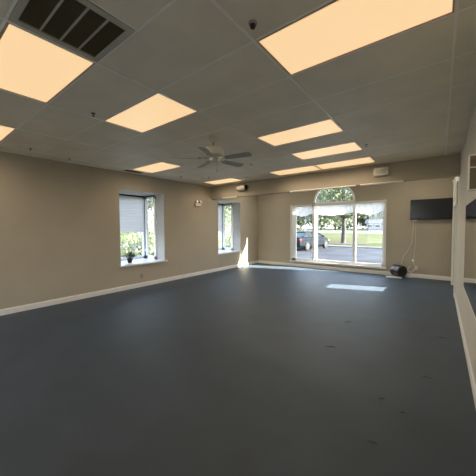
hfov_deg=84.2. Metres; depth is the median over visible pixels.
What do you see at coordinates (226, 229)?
bush
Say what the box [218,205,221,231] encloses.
cellular shade
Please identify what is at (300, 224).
tree
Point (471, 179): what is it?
wall box
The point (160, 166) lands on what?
recessed light
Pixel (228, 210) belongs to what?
tree
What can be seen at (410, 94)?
ceiling
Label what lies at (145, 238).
window
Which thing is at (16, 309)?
baseboard
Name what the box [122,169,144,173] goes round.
ceiling vent
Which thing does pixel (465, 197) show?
wall
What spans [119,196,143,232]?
cellular shade
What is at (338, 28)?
recessed light
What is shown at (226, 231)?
road
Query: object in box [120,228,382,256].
lawn
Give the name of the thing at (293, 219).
window
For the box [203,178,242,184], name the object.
recessed light
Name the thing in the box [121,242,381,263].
parking lot
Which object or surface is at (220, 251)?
trim
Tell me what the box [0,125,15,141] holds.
recessed light
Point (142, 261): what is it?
trim
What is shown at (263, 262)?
baseboard
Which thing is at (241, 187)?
speaker
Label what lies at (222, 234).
window
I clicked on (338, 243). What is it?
mulch ring
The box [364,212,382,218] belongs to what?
tree
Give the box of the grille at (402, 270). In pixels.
[399,267,405,275]
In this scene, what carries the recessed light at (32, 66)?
in the ceiling
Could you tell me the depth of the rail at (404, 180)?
6.04 m
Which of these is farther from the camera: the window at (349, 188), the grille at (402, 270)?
the window at (349, 188)
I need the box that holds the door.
[451,179,457,296]
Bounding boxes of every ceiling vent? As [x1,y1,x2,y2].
[8,0,134,61]
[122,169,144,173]
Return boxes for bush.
[120,214,156,254]
[218,227,229,247]
[225,216,230,247]
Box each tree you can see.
[148,199,153,222]
[225,203,232,225]
[297,189,341,231]
[297,216,306,227]
[316,187,382,242]
[330,216,352,229]
[356,214,369,228]
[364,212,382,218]
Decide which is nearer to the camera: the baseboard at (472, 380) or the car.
the baseboard at (472, 380)
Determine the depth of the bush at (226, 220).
20.01 m
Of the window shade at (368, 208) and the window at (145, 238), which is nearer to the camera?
the window at (145, 238)
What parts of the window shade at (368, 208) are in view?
head rail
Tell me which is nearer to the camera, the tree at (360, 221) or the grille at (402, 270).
the grille at (402, 270)
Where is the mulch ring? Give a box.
[328,242,369,244]
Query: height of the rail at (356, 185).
0.060 m
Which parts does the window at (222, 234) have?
frame, frame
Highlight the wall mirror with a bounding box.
[463,199,475,319]
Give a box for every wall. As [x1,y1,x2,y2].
[0,151,257,308]
[257,177,454,276]
[453,103,475,383]
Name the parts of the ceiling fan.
blade, blade, blade, blade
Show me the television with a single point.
(439, 208)
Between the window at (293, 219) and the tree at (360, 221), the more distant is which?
the tree at (360, 221)
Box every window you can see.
[119,194,156,260]
[218,203,232,249]
[289,199,386,268]
[313,187,355,203]
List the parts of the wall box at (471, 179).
panel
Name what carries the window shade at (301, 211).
attached to the window at (293, 219)
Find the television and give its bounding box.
[410,198,452,220]
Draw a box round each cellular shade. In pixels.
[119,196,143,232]
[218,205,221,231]
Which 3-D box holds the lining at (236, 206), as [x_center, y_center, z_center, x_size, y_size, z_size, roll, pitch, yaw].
[-0.731,-0.321,10.548,1.049,2.400,1.510,1,3,37]
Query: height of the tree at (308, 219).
10.437 m
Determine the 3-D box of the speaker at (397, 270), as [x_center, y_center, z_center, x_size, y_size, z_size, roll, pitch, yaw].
[5.046,1.025,8.287,0.364,0.362,0.372,-1,2,-10]
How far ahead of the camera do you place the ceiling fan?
4.12 m
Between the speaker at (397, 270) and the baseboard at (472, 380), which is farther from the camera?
the speaker at (397, 270)
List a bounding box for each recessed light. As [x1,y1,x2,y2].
[0,22,95,102]
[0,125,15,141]
[104,93,197,132]
[131,162,180,172]
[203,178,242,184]
[256,0,454,75]
[257,119,342,145]
[269,166,320,175]
[291,142,362,159]
[314,157,374,169]
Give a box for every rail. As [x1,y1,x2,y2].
[288,184,358,192]
[360,179,406,185]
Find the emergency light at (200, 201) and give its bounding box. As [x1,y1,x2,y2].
[194,200,201,205]
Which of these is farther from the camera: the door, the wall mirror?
the door
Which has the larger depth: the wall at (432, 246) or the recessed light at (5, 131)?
the wall at (432, 246)
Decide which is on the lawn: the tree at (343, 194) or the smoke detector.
the tree at (343, 194)
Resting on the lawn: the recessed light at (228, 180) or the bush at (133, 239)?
the bush at (133, 239)
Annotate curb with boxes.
[227,242,381,248]
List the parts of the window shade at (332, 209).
head rail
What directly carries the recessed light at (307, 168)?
in the ceiling
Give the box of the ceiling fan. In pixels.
[171,136,251,167]
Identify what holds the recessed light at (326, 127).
in the ceiling
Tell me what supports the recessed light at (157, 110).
in the ceiling
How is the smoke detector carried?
attached to the ceiling
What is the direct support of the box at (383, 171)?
attached to the ceiling beam
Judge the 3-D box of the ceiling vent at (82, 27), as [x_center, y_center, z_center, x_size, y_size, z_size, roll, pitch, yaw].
[-1.159,-1.506,1.854,0.586,0.028,0.586,1,3,37]
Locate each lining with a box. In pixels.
[119,189,164,259]
[218,200,239,249]
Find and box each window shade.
[292,206,311,216]
[314,203,352,215]
[355,201,384,214]
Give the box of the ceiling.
[0,0,475,186]
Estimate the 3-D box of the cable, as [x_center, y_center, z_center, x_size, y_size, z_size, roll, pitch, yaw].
[5.424,0.360,8.204,0.264,1.771,0.151,0,2,14]
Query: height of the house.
4.320 m
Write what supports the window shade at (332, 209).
attached to the window at (293, 219)
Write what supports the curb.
on the lawn
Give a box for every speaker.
[236,185,247,190]
[390,264,406,276]
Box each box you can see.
[373,167,388,176]
[467,154,475,190]
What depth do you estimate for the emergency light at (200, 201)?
8.76 m
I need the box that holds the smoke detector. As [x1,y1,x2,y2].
[248,19,256,29]
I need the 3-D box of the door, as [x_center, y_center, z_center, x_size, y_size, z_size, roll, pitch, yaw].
[5.419,-0.120,6.532,0.150,2.860,1.720,1,3,37]
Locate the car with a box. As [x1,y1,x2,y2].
[296,231,328,250]
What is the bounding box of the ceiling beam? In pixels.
[211,153,460,198]
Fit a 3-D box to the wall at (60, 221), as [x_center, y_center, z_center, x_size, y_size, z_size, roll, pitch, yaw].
[-3.062,-0.441,6.765,0.150,3.800,13.025,1,3,37]
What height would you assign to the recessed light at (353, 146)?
0.026 m
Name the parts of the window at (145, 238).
frame, frame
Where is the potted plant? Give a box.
[123,252,134,262]
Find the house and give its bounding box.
[365,219,382,230]
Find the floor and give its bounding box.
[0,263,475,475]
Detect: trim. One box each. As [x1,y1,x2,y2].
[119,258,167,267]
[218,250,241,254]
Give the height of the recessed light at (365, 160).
0.026 m
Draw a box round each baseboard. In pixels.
[0,260,257,315]
[258,260,450,280]
[454,293,475,407]
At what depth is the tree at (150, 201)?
24.14 m
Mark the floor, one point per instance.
(257, 369)
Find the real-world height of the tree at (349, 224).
14.804 m
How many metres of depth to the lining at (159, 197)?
7.87 m
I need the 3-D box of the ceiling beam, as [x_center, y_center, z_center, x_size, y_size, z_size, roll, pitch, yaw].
[1.789,-1.761,7.354,6.776,0.880,0.170,1,3,37]
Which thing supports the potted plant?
on the trim at (142, 261)
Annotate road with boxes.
[226,231,382,232]
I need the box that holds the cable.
[407,233,415,277]

